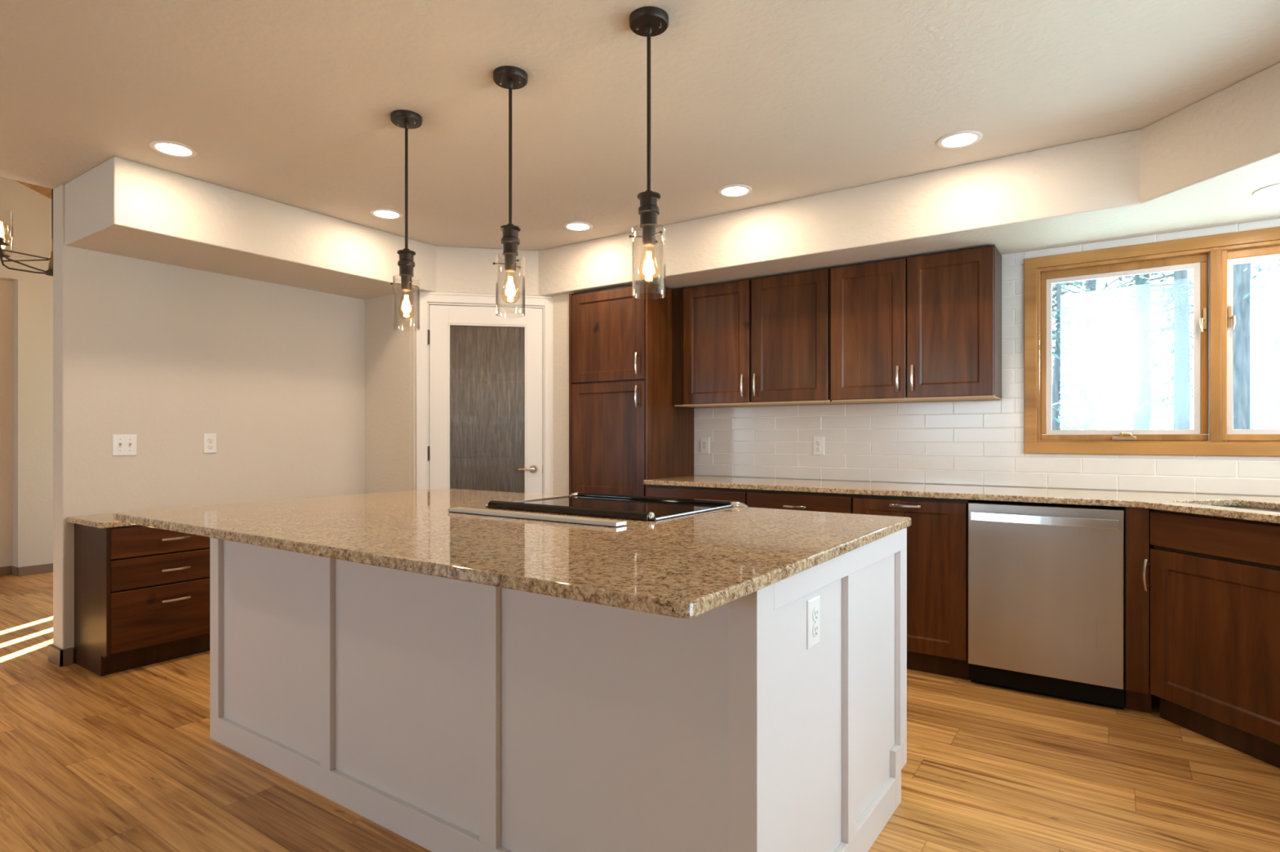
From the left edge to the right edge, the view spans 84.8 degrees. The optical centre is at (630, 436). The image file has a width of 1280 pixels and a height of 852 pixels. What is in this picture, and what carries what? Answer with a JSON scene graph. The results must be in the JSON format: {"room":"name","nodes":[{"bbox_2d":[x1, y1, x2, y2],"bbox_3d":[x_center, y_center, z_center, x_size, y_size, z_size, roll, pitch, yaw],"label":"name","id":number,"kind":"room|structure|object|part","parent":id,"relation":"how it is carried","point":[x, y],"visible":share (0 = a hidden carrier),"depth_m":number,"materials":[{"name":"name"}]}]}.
{"room":"kitchen","nodes":[
{"label":"kitchen","id":0,"kind":"room"},
{"bbox_2d":[0,280,13,567],"bbox_3d":[-5.607,-0.163,5.662,0.070,2.700,1.300,0,0,35],"label":"wall","id":1,"kind":"structure","parent":0,"point":[6,286],"depth_m":5.99,"materials":[{"name":"paint"}]},
{"bbox_2d":[0,177,53,567],"bbox_3d":[-6.262,-0.963,4.534,0.140,4.300,8.600,0,0,35],"label":"wall","id":2,"kind":"structure","parent":0,"point":[31,234],"depth_m":6.03,"materials":[{"name":"paint"}]},
{"bbox_2d":[0,563,53,576],"bbox_3d":[-6.228,1.149,4.571,0.160,0.075,8.400,0,0,35],"label":"baseboard","id":3,"kind":"structure","parent":2,"relation":"attached to","point":[45,568],"depth_m":6.00,"materials":[{"name":"brown"}]},
{"bbox_2d":[13,179,51,199],"bbox_3d":[-3.967,-2.197,5.109,3.286,1.947,5.104,0,0,35],"label":"ceiling","id":4,"kind":"structure","parent":0,"point":[46,192],"depth_m":5.99,"materials":[{"name":"beige paint"}]},
{"bbox_2d":[0,188,53,276],"bbox_3d":[-3.936,-1.672,4.806,0.742,1.142,0.760,0,0,35],"label":"chandelier","id":5,"kind":"object","parent":4,"relation":"hanging from","point":[49,272],"visible":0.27,"depth_m":4.78,"materials":[{"name":"brown metal"}]},
{"bbox_3d":[-4.140,-1.175,4.799,0.321,0.126,0.012,0,0,-5],"label":"arm","id":6,"kind":"part","parent":5,"relation":"part of","materials":[{"name":"brown metal"}]},
{"bbox_3d":[-4.001,-1.175,4.639,0.012,0.126,0.321,0,0,13],"label":"arm","id":7,"kind":"part","parent":5,"relation":"part of","materials":[{"name":"brown metal"}]},
{"bbox_3d":[-3.960,-1.688,4.815,0.022,1.070,0.022,0,0,35],"label":"stem","id":8,"kind":"part","parent":5,"relation":"part of","materials":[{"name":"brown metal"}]},
{"bbox_2d":[53,183,364,662],"bbox_3d":[-2.101,-0.062,4.963,0.145,2.498,3.147,0,0,35],"label":"wall","id":9,"kind":"structure","parent":0,"point":[169,356],"depth_m":4.11,"materials":[{"name":"paint"}]},
{"bbox_2d":[48,644,73,667],"bbox_3d":[-2.121,1.144,4.934,0.185,0.085,3.117,0,0,35],"label":"baseboard","id":10,"kind":"structure","parent":9,"relation":"attached to","point":[60,657],"depth_m":3.64,"materials":[{"name":"brown wood"}]},
{"bbox_2d":[111,434,137,456],"bbox_3d":[-2.774,0.048,3.851,0.018,0.117,0.116,0,0,35],"label":"light switch","id":11,"kind":"object","parent":9,"relation":"attached to","point":[122,444],"visible":1,"depth_m":3.85,"materials":[{"name":"white plastic"}]},
{"bbox_2d":[203,433,216,453],"bbox_3d":[-2.526,0.043,4.215,0.010,0.117,0.073,0,0,35],"label":"wall outlet","id":12,"kind":"object","parent":9,"relation":"attached to","point":[209,440],"visible":1,"depth_m":4.21,"materials":[{"name":"white plastic"}]},
{"bbox_2d":[207,437,213,443],"bbox_3d":[-2.524,0.023,4.214,0.004,0.034,0.034,0,0,35],"label":"receptacle","id":13,"kind":"object","parent":12,"relation":"attached to","point":[210,440],"depth_m":4.21,"materials":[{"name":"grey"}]},
{"bbox_2d":[207,444,213,449],"bbox_3d":[-2.524,0.062,4.214,0.004,0.034,0.034,0,0,35],"label":"receptacle","id":14,"kind":"object","parent":12,"relation":"attached to","point":[210,446],"depth_m":4.21,"materials":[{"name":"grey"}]},
{"bbox_2d":[364,290,416,493],"bbox_3d":[-1.671,0.098,4.968,0.555,2.178,0.100,0,0,35],"label":"wall","id":15,"kind":"structure","parent":0,"point":[387,349],"depth_m":4.92,"materials":[{"name":"paint"}]},
{"bbox_2d":[409,291,410,490],"bbox_3d":[-1.026,0.098,4.923,0.991,2.178,0.090,0,0,-10],"label":"wall","id":16,"kind":"structure","parent":0,"point":[410,291],"depth_m":4.79,"materials":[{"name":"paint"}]},
{"bbox_2d":[416,290,552,494],"bbox_3d":[-1.001,0.097,4.894,0.943,2.179,0.156,0,0,-10],"label":"door","id":17,"kind":"structure","parent":16,"relation":"in","point":[484,379],"depth_m":4.89,"materials":[{"name":"white wood"}]},
{"bbox_3d":[-0.997,0.073,4.899,0.535,1.708,0.006,0,0,-10],"label":"glass pane","id":18,"kind":"part","parent":17,"relation":"part of","materials":[{"name":"grey glass"}]},
{"bbox_3d":[-0.713,0.232,4.899,0.137,0.062,0.064,0,0,-10],"label":"handle","id":19,"kind":"part","parent":17,"relation":"part of","materials":[{"name":"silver metal"}]},
{"bbox_2d":[552,293,575,496],"bbox_3d":[-0.454,0.098,4.928,0.201,2.178,0.085,0,0,35],"label":"wall","id":20,"kind":"structure","parent":0,"point":[560,302],"depth_m":4.90,"materials":[{"name":"paint"}]},
{"bbox_2d":[0,0,1279,250],"bbox_3d":[-1.179,-1.371,1.002,6.180,0.120,8.600,0,0,35],"label":"ceiling","id":21,"kind":"structure","parent":0,"point":[289,102],"depth_m":2.65,"materials":[{"name":"paint"}]},
{"bbox_2d":[149,140,197,157],"bbox_3d":[-2.080,-1.308,3.193,0.184,0.007,0.184,0,0,35],"label":"recessed light","id":22,"kind":"object","parent":21,"relation":"in","point":[173,148],"visible":1,"depth_m":3.19,"materials":[{"name":"white"}]},
{"bbox_2d":[369,208,403,219],"bbox_3d":[-1.433,-1.308,4.123,0.184,0.007,0.184,0,0,35],"label":"recessed light","id":23,"kind":"object","parent":21,"relation":"in","point":[388,214],"visible":1,"depth_m":4.12,"materials":[{"name":"white plastic"}]},
{"bbox_2d":[390,109,422,331],"bbox_3d":[-0.917,-0.875,2.873,0.124,0.872,0.124,0,0,35],"label":"pendant lamp","id":24,"kind":"object","parent":21,"relation":"hanging from","point":[406,119],"visible":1,"depth_m":2.86,"materials":[{"name":"black metal"}]},
{"bbox_2d":[391,248,417,291],"bbox_3d":[-0.908,-0.683,2.878,0.110,0.170,0.105,0,0,35],"label":"socket","id":25,"kind":"object","parent":24,"relation":"attached to","point":[406,263],"depth_m":2.85,"materials":[{"name":"brown metal"}]},
{"bbox_3d":[-0.917,-0.545,2.873,0.105,0.212,0.105,0,0,35],"label":"lamp shade","id":26,"kind":"part","parent":24,"relation":"part of","materials":[{"name":"clear glass"}]},
{"bbox_3d":[-0.917,-1.014,2.873,0.012,0.515,0.012,0,0,35],"label":"rod","id":27,"kind":"part","parent":24,"relation":"part of","materials":[{"name":"brown metal"}]},
{"bbox_2d":[493,65,527,317],"bbox_3d":[-0.434,-0.875,2.540,0.124,0.872,0.124,0,0,35],"label":"pendant lamp","id":28,"kind":"object","parent":21,"relation":"hanging from","point":[507,77],"visible":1,"depth_m":2.52,"materials":[{"name":"black metal"}]},
{"bbox_2d":[493,223,520,272],"bbox_3d":[-0.425,-0.683,2.545,0.110,0.170,0.105,0,0,35],"label":"socket","id":29,"kind":"object","parent":28,"relation":"attached to","point":[510,241],"depth_m":2.52,"materials":[{"name":"brown metal"}]},
{"bbox_3d":[-0.434,-1.014,2.540,0.012,0.515,0.012,0,0,35],"label":"rod","id":30,"kind":"part","parent":28,"relation":"part of","materials":[{"name":"brown metal"}]},
{"bbox_3d":[-0.434,-0.545,2.540,0.105,0.212,0.105,0,0,35],"label":"lamp shade","id":31,"kind":"part","parent":28,"relation":"part of","materials":[{"name":"clear glass"}]},
{"bbox_2d":[563,221,592,231],"bbox_3d":[-0.326,-1.308,4.368,0.184,0.007,0.184,0,0,35],"label":"recessed light","id":32,"kind":"object","parent":21,"relation":"in","point":[576,225],"visible":1,"depth_m":4.36,"materials":[{"name":"white plastic"}]},
{"bbox_2d":[629,6,668,299],"bbox_3d":[0.059,-0.875,2.198,0.124,0.872,0.124,0,0,35],"label":"pendant lamp","id":33,"kind":"object","parent":21,"relation":"hanging from","point":[648,22],"visible":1,"depth_m":2.18,"materials":[{"name":"brown metal"}]},
{"bbox_2d":[629,190,662,247],"bbox_3d":[0.068,-0.683,2.203,0.110,0.170,0.105,0,0,35],"label":"socket","id":34,"kind":"object","parent":33,"relation":"attached to","point":[648,210],"depth_m":2.18,"materials":[{"name":"brown metal"}]},
{"bbox_3d":[0.059,-1.014,2.198,0.012,0.515,0.012,0,0,35],"label":"rod","id":35,"kind":"part","parent":33,"relation":"part of","materials":[{"name":"brown metal"}]},
{"bbox_3d":[0.059,-0.545,2.198,0.105,0.212,0.105,0,0,35],"label":"lamp shade","id":36,"kind":"part","parent":33,"relation":"part of","materials":[{"name":"clear glass"}]},
{"bbox_2d":[717,184,752,197],"bbox_3d":[0.557,-1.308,3.737,0.184,0.007,0.184,0,0,35],"label":"recessed light","id":37,"kind":"object","parent":21,"relation":"in","point":[732,190],"visible":1,"depth_m":3.73,"materials":[{"name":"white"}]},
{"bbox_2d":[936,130,982,148],"bbox_3d":[1.453,-1.308,3.093,0.184,0.007,0.184,0,0,35],"label":"recessed light","id":38,"kind":"object","parent":21,"relation":"in","point":[962,139],"visible":1,"depth_m":3.08,"materials":[{"name":"white"}]},
{"bbox_2d":[0,572,1279,851],"bbox_3d":[-2.645,1.227,2.021,9.750,0.080,8.600,0,0,35],"label":"floor","id":39,"kind":"structure","parent":0,"point":[127,761],"depth_m":2.43,"materials":[{"name":"brown wood"}]},
{"bbox_2d":[74,524,209,676],"bbox_3d":[-2.546,0.816,3.780,0.468,0.741,0.601,0,0,35],"label":"base cabinet","id":40,"kind":"object","parent":39,"relation":"on","point":[142,593],"visible":0.92,"depth_m":3.58,"materials":[{"name":"brown wood"}]},
{"bbox_3d":[-2.729,0.816,3.552,0.429,0.741,0.017,0,0,35],"label":"panel","id":41,"kind":"part","parent":40,"relation":"part of","materials":[{"name":"brown wood"}]},
{"bbox_2d":[66,513,137,528],"bbox_3d":[-2.244,0.432,4.231,0.451,0.028,1.752,0,0,35],"label":"countertop","id":42,"kind":"structure","parent":40,"relation":"on","point":[98,521],"depth_m":3.50,"materials":[{"name":"stone"}]},
{"bbox_3d":[-2.391,0.921,3.676,0.020,0.299,0.571,0,0,35],"label":"drawer","id":43,"kind":"part","parent":40,"relation":"part of","materials":[{"name":"brown wood"}]},
{"bbox_3d":[-2.391,0.688,3.676,0.020,0.151,0.571,0,0,35],"label":"drawer","id":44,"kind":"part","parent":40,"relation":"part of","materials":[{"name":"brown wood"}]},
{"bbox_3d":[-2.391,0.530,3.676,0.020,0.150,0.571,0,0,35],"label":"drawer","id":45,"kind":"part","parent":40,"relation":"part of","materials":[{"name":"brown wood"}]},
{"bbox_3d":[-2.370,0.850,3.656,0.036,0.011,0.135,0,0,35],"label":"handle","id":46,"kind":"part","parent":40,"relation":"part of","materials":[{"name":"silver metal"}]},
{"bbox_3d":[-2.370,0.691,3.656,0.036,0.011,0.135,0,0,35],"label":"handle","id":47,"kind":"part","parent":40,"relation":"part of","materials":[{"name":"silver metal"}]},
{"bbox_3d":[-2.370,0.532,3.656,0.036,0.011,0.135,0,0,35],"label":"handle","id":48,"kind":"part","parent":40,"relation":"part of","materials":[{"name":"silver metal"}]},
{"bbox_2d":[209,528,906,851],"bbox_3d":[-0.362,0.745,2.548,2.354,0.884,1.133,0,0,35],"label":"kitchen island","id":49,"kind":"object","parent":39,"relation":"on","point":[447,715],"visible":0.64,"depth_m":1.87,"materials":[{"name":"white wood"}]},
{"bbox_3d":[-0.692,1.140,2.099,2.324,0.094,0.019,0,0,35],"label":"rail","id":50,"kind":"part","parent":49,"relation":"part of","materials":[{"name":"white wood"}]},
{"bbox_2d":[113,488,911,618],"bbox_3d":[-0.446,0.287,2.426,2.369,0.028,1.488,0,0,35],"label":"island countertop","id":51,"kind":"structure","parent":49,"relation":"on","point":[689,566],"depth_m":1.82,"materials":[{"name":"stone"}]},
{"bbox_2d":[447,506,626,527],"bbox_3d":[-0.334,0.266,2.333,0.749,0.014,0.056,0,0,35],"label":"downdraft vent","id":52,"kind":"object","parent":51,"relation":"on","point":[576,520],"visible":1,"depth_m":2.28,"materials":[{"name":"silver metal"}]},
{"bbox_2d":[806,595,819,649],"bbox_3d":[0.450,0.454,1.712,0.010,0.117,0.073,0,0,36],"label":"wall outlet","id":53,"kind":"object","parent":49,"relation":"attached to","point":[812,604],"visible":1,"depth_m":1.70,"materials":[{"name":"white plastic"}]},
{"bbox_2d":[812,607,818,621],"bbox_3d":[0.452,0.434,1.710,0.004,0.034,0.034,0,0,36],"label":"receptacle","id":54,"kind":"object","parent":53,"relation":"attached to","point":[815,610],"depth_m":1.71,"materials":[{"name":"grey plastic"}]},
{"bbox_2d":[812,623,818,637],"bbox_3d":[0.452,0.473,1.710,0.004,0.034,0.034,0,0,36],"label":"receptacle","id":55,"kind":"object","parent":53,"relation":"attached to","point":[815,626],"depth_m":1.71,"materials":[{"name":"grey plastic"}]},
{"bbox_3d":[0.605,0.337,1.916,0.019,0.068,1.037,0,0,36],"label":"rail","id":56,"kind":"part","parent":49,"relation":"part of","materials":[{"name":"white wood"}]},
{"bbox_3d":[0.567,1.137,1.864,0.019,0.100,0.909,0,0,36],"label":"rail","id":57,"kind":"part","parent":49,"relation":"part of","materials":[{"name":"white wood"}]},
{"bbox_2d":[485,492,748,521],"bbox_3d":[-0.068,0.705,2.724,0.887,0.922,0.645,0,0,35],"label":"cooktop","id":58,"kind":"object","parent":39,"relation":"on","point":[649,508],"visible":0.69,"depth_m":2.64,"materials":[{"name":"black glass"}]},
{"bbox_3d":[-0.393,0.268,2.928,0.010,0.010,0.560,0,0,35],"label":"rail","id":59,"kind":"part","parent":58,"relation":"part of","materials":[{"name":"silver metal"}]},
{"bbox_3d":[0.089,0.269,2.950,0.763,0.034,0.054,0,0,35],"label":"control rail","id":60,"kind":"part","parent":58,"relation":"part of","materials":[{"name":"black glass"}]},
{"bbox_3d":[0.239,0.268,2.489,0.010,0.010,0.560,0,0,35],"label":"rail","id":61,"kind":"part","parent":58,"relation":"part of","materials":[{"name":"silver metal"}]},
{"bbox_2d":[568,281,693,496],"bbox_3d":[0.003,0.102,4.845,0.644,2.170,0.634,0,0,35],"label":"pantry cabinet","id":62,"kind":"object","parent":39,"relation":"on","point":[625,428],"visible":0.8,"depth_m":4.60,"materials":[{"name":"brown wood"}]},
{"bbox_3d":[-0.150,0.023,4.622,0.594,0.754,0.020,0,0,35],"label":"door","id":63,"kind":"part","parent":62,"relation":"part of","materials":[{"name":"brown wood"}]},
{"bbox_3d":[-0.150,-0.664,4.622,0.594,0.599,0.020,0,0,35],"label":"door","id":64,"kind":"part","parent":62,"relation":"part of","materials":[{"name":"brown wood"}]},
{"bbox_3d":[0.042,-0.255,4.455,0.011,0.140,0.036,0,0,35],"label":"handle","id":65,"kind":"part","parent":62,"relation":"part of","materials":[{"name":"silver metal"}]},
{"bbox_3d":[0.042,-0.465,4.455,0.011,0.140,0.036,0,0,35],"label":"handle","id":66,"kind":"part","parent":62,"relation":"part of","materials":[{"name":"silver metal"}]},
{"bbox_3d":[0.272,0.102,4.683,0.018,2.170,0.593,0,0,35],"label":"panel","id":67,"kind":"part","parent":62,"relation":"part of","materials":[{"name":"brown wood"}]},
{"bbox_2d":[646,484,853,513],"bbox_3d":[0.788,0.746,4.269,1.298,0.882,0.646,0,0,35],"label":"base cabinet","id":68,"kind":"object","parent":39,"relation":"on","point":[776,500],"visible":0.2,"depth_m":3.94,"materials":[{"name":"brown wood"}]},
{"bbox_3d":[0.386,0.384,4.212,0.678,0.131,0.020,0,0,35],"label":"drawer","id":69,"kind":"part","parent":68,"relation":"part of","materials":[{"name":"brown wood"}]},
{"bbox_3d":[0.897,0.384,3.822,0.130,0.011,0.036,0,0,35],"label":"handle","id":70,"kind":"part","parent":68,"relation":"part of","materials":[{"name":"silver metal"}]},
{"bbox_3d":[0.914,0.384,3.845,0.594,0.131,0.020,0,0,35],"label":"drawer","id":71,"kind":"part","parent":68,"relation":"part of","materials":[{"name":"brown wood"}]},
{"bbox_2d":[643,475,1279,524],"bbox_3d":[1.380,0.287,2.897,3.836,0.028,2.254,0,0,35],"label":"countertop","id":72,"kind":"structure","parent":68,"relation":"on","point":[1208,504],"depth_m":3.36,"materials":[{"name":"beige stone"}]},
{"bbox_2d":[1219,506,1279,512],"bbox_3d":[2.510,0.399,2.575,0.368,0.195,0.870,0,0,-10],"label":"sink","id":73,"kind":"object","parent":72,"relation":"in","point":[1236,507],"visible":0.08,"depth_m":2.96,"materials":[{"name":"silver metal"}]},
{"bbox_2d":[853,494,973,679],"bbox_3d":[1.548,0.746,3.741,0.549,0.882,0.646,0,0,35],"label":"base cabinet","id":74,"kind":"object","parent":39,"relation":"on","point":[937,548],"visible":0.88,"depth_m":3.45,"materials":[{"name":"brown wood"}]},
{"bbox_3d":[1.371,0.347,3.493,0.150,0.011,0.036,0,0,35],"label":"handle","id":75,"kind":"part","parent":74,"relation":"part of","materials":[{"name":"silver metal"}]},
{"bbox_2d":[968,500,1124,709],"bbox_3d":[2.017,0.751,3.393,0.610,0.872,0.676,0,0,35],"label":"dishwasher","id":76,"kind":"object","parent":39,"relation":"on","point":[1046,581],"visible":1,"depth_m":3.15,"materials":[{"name":"metal"}]},
{"bbox_3d":[1.840,0.374,3.138,0.572,0.040,0.056,0,0,35],"label":"handle","id":77,"kind":"part","parent":76,"relation":"part of","materials":[{"name":"silver metal"}]},
{"bbox_3d":[1.901,1.134,3.226,0.602,0.105,0.022,0,0,35],"label":"kick plate","id":78,"kind":"part","parent":76,"relation":"part of","materials":[{"name":"black plastic"}]},
{"bbox_2d":[1125,506,1151,713],"bbox_3d":[2.182,0.745,3.009,0.091,0.883,0.088,0,0,35],"label":"base cabinet","id":79,"kind":"object","parent":39,"relation":"on","point":[1138,695],"visible":0.86,"depth_m":2.98,"materials":[{"name":"brown wood"}]},
{"bbox_2d":[1142,509,1279,768],"bbox_3d":[2.382,0.745,2.529,0.316,0.883,0.900,0,0,-10],"label":"base cabinet","id":80,"kind":"object","parent":39,"relation":"on","point":[1215,585],"visible":0.99,"depth_m":2.67,"materials":[{"name":"brown wood"}]},
{"bbox_3d":[2.167,0.581,2.935,0.036,0.135,0.011,0,0,-10],"label":"handle","id":81,"kind":"part","parent":80,"relation":"part of","materials":[{"name":"silver metal"}]},
{"bbox_3d":[2.272,0.386,2.509,0.020,0.142,0.892,0,0,-10],"label":"false drawer","id":82,"kind":"part","parent":80,"relation":"part of","materials":[{"name":"brown wood"}]},
{"bbox_3d":[2.303,0.445,2.514,0.038,0.283,0.900,0,0,-10],"label":"frame","id":83,"kind":"part","parent":80,"relation":"part of","materials":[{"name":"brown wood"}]},
{"bbox_2d":[64,62,1279,299],"bbox_3d":[0.276,-1.151,3.227,6.030,0.320,2.990,0,0,35],"label":"soffit","id":84,"kind":"structure","parent":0,"point":[1201,165],"depth_m":3.56,"materials":[{"name":"paint"}]},
{"bbox_2d":[1252,182,1279,197],"bbox_3d":[2.610,-0.988,2.801,0.184,0.007,0.184,0,0,35],"label":"recessed light","id":85,"kind":"object","parent":84,"relation":"in","point":[1273,190],"visible":1,"depth_m":2.83,"materials":[{"name":"white"}]},
{"bbox_2d":[696,254,1274,676],"bbox_3d":[1.230,-0.062,4.474,5.885,2.498,0.148,0,0,35],"label":"wall","id":86,"kind":"structure","parent":0,"point":[1150,510],"depth_m":3.52,"materials":[{"name":"paint"}]},
{"bbox_2d":[671,267,844,408],"bbox_3d":[0.789,-0.592,4.475,1.065,0.783,0.332,0,0,35],"label":"upper cabinet","id":87,"kind":"object","parent":86,"relation":"attached to","point":[765,340],"visible":0.98,"depth_m":4.34,"materials":[{"name":"brown wood"}]},
{"bbox_3d":[0.548,-0.592,4.496,0.473,0.762,0.020,0,0,35],"label":"door","id":88,"kind":"part","parent":87,"relation":"part of","materials":[{"name":"brown wood"}]},
{"bbox_3d":[0.697,-0.316,4.359,0.011,0.140,0.036,0,0,35],"label":"handle","id":89,"kind":"part","parent":87,"relation":"part of","materials":[{"name":"silver metal"}]},
{"bbox_3d":[0.731,-0.206,4.381,1.053,0.012,0.016,0,0,35],"label":"light rail","id":90,"kind":"part","parent":87,"relation":"part of","materials":[{"name":"brown wood"}]},
{"bbox_3d":[0.766,-0.316,4.311,0.011,0.140,0.036,0,0,35],"label":"handle","id":91,"kind":"part","parent":87,"relation":"part of","materials":[{"name":"silver metal"}]},
{"bbox_3d":[0.954,-0.592,4.215,0.482,0.762,0.020,0,0,35],"label":"door","id":92,"kind":"part","parent":87,"relation":"part of","materials":[{"name":"brown wood"}]},
{"bbox_2d":[831,244,1001,404],"bbox_3d":[1.579,-0.592,3.926,0.855,0.783,0.332,0,0,35],"label":"upper cabinet","id":93,"kind":"object","parent":86,"relation":"attached to","point":[927,327],"visible":1,"depth_m":3.79,"materials":[{"name":"brown wood"}]},
{"bbox_3d":[1.336,-0.592,3.949,0.415,0.762,0.020,0,0,35],"label":"door","id":94,"kind":"part","parent":93,"relation":"part of","materials":[{"name":"brown wood"}]},
{"bbox_3d":[1.460,-0.316,3.828,0.011,0.140,0.036,0,0,35],"label":"handle","id":95,"kind":"part","parent":93,"relation":"part of","materials":[{"name":"silver metal"}]},
{"bbox_3d":[1.523,-0.316,3.784,0.011,0.140,0.036,0,0,35],"label":"handle","id":96,"kind":"part","parent":93,"relation":"part of","materials":[{"name":"silver metal"}]},
{"bbox_3d":[1.521,-0.206,3.832,0.843,0.012,0.016,0,0,35],"label":"light rail","id":97,"kind":"part","parent":93,"relation":"part of","materials":[{"name":"brown wood"}]},
{"bbox_3d":[1.686,-0.592,3.705,0.422,0.762,0.020,0,0,35],"label":"door","id":98,"kind":"part","parent":93,"relation":"part of","materials":[{"name":"brown wood"}]},
{"bbox_2d":[693,217,1279,496],"bbox_3d":[2.023,-0.360,3.827,3.835,1.263,0.009,0,0,35],"label":"tile backsplash","id":99,"kind":"structure","parent":86,"relation":"attached to","point":[956,442],"depth_m":3.93,"materials":[{"name":"white tile"}]},
{"bbox_2d":[700,436,709,453],"bbox_3d":[0.516,0.062,4.863,0.073,0.117,0.010,0,0,35],"label":"light switch","id":100,"kind":"object","parent":99,"relation":"attached to","point":[704,441],"visible":1,"depth_m":4.86,"materials":[{"name":"white plastic"}]},
{"bbox_3d":[0.515,0.062,4.861,0.033,0.066,0.003,0,0,35],"label":"rocker frame","id":101,"kind":"part","parent":100,"relation":"part of","materials":[{"name":"white plastic"}]},
{"bbox_2d":[813,436,824,455],"bbox_3d":[1.182,0.060,4.400,0.073,0.117,0.010,0,0,35],"label":"wall outlet","id":102,"kind":"object","parent":99,"relation":"attached to","point":[818,442],"visible":1,"depth_m":4.40,"materials":[{"name":"white plastic"}]},
{"bbox_2d":[815,440,821,445],"bbox_3d":[1.181,0.040,4.398,0.034,0.034,0.004,0,0,35],"label":"receptacle","id":103,"kind":"object","parent":102,"relation":"attached to","point":[818,442],"depth_m":4.40,"materials":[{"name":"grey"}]},
{"bbox_2d":[815,446,821,451],"bbox_3d":[1.181,0.079,4.398,0.034,0.034,0.004,0,0,35],"label":"receptacle","id":104,"kind":"object","parent":102,"relation":"attached to","point":[817,448],"depth_m":4.40,"materials":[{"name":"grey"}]},
{"bbox_2d":[1024,226,1279,456],"bbox_3d":[2.803,-0.430,3.367,1.579,1.041,0.171,0,0,35],"label":"window","id":105,"kind":"structure","parent":86,"relation":"in","point":[1107,345],"depth_m":3.51,"materials":[{"name":"brown wood"}]},
{"bbox_3d":[2.480,-0.002,3.520,0.100,0.041,0.032,0,0,35],"label":"crank handle","id":106,"kind":"part","parent":105,"relation":"part of","materials":[{"name":"gold metal"}]},
{"bbox_3d":[2.487,-0.428,3.559,0.694,0.897,0.040,0,0,35],"label":"sash","id":107,"kind":"part","parent":105,"relation":"part of","materials":[{"name":"brown wood"}]},
{"bbox_3d":[3.102,-0.428,3.132,0.672,0.897,0.040,0,0,35],"label":"sash","id":108,"kind":"part","parent":105,"relation":"part of","materials":[{"name":"brown wood"}]},
{"label":"outside","id":109,"kind":"structure","parent":0,"visible":0},
{"bbox_2d":[1059,417,1193,430],"bbox_3d":[15.750,0.236,22.665,48.000,2.642,46.000,0,0,35],"label":"ground","id":110,"kind":"structure","parent":109,"point":[1157,423],"depth_m":18.37,"materials":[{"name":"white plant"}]},
{"bbox_2d":[1039,280,1151,430],"bbox_3d":[7.971,-1.559,13.213,2.792,5.215,2.460,0,0,-21],"label":"pine tree","id":111,"kind":"object","parent":110,"relation":"on","point":[1056,334],"visible":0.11,"depth_m":13.20,"materials":[{"name":"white plant"}]},
{"bbox_2d":[1052,272,1173,330],"bbox_3d":[11.174,-4.848,17.657,3.900,10.534,4.455,0,0,-9],"label":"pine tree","id":112,"kind":"object","parent":110,"relation":"on","point":[1087,282],"visible":0.02,"depth_m":17.15,"materials":[{"name":"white plant"}]},
{"bbox_2d":[1052,274,1257,430],"bbox_3d":[10.492,-4.949,14.666,3.953,11.416,3.332,0,0,3],"label":"pine tree","id":113,"kind":"object","parent":110,"relation":"on","point":[1144,421],"visible":0.02,"depth_m":14.42,"materials":[{"name":"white plant"}]},
{"bbox_2d":[1150,277,1193,412],"bbox_3d":[14.601,-2.180,18.403,1.968,4.172,2.234,0,0,-6],"label":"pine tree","id":114,"kind":"object","parent":110,"relation":"on","point":[1171,350],"visible":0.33,"depth_m":18.64,"materials":[{"name":"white plant"}]},
{"bbox_2d":[1090,260,1269,429],"bbox_3d":[10.755,-3.950,13.505,3.417,9.531,3.930,0,0,-19],"label":"pine tree","id":115,"kind":"object","parent":110,"relation":"on","point":[1181,416],"visible":0.05,"depth_m":13.48,"materials":[{"name":"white plant"}]},
{"bbox_2d":[1139,259,1279,429],"bbox_3d":[9.695,-4.296,10.920,3.755,10.845,3.165,0,0,34],"label":"pine tree","id":116,"kind":"object","parent":110,"relation":"on","point":[1242,272],"visible":0.1,"depth_m":10.98,"materials":[{"name":"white plant"}]}
]}

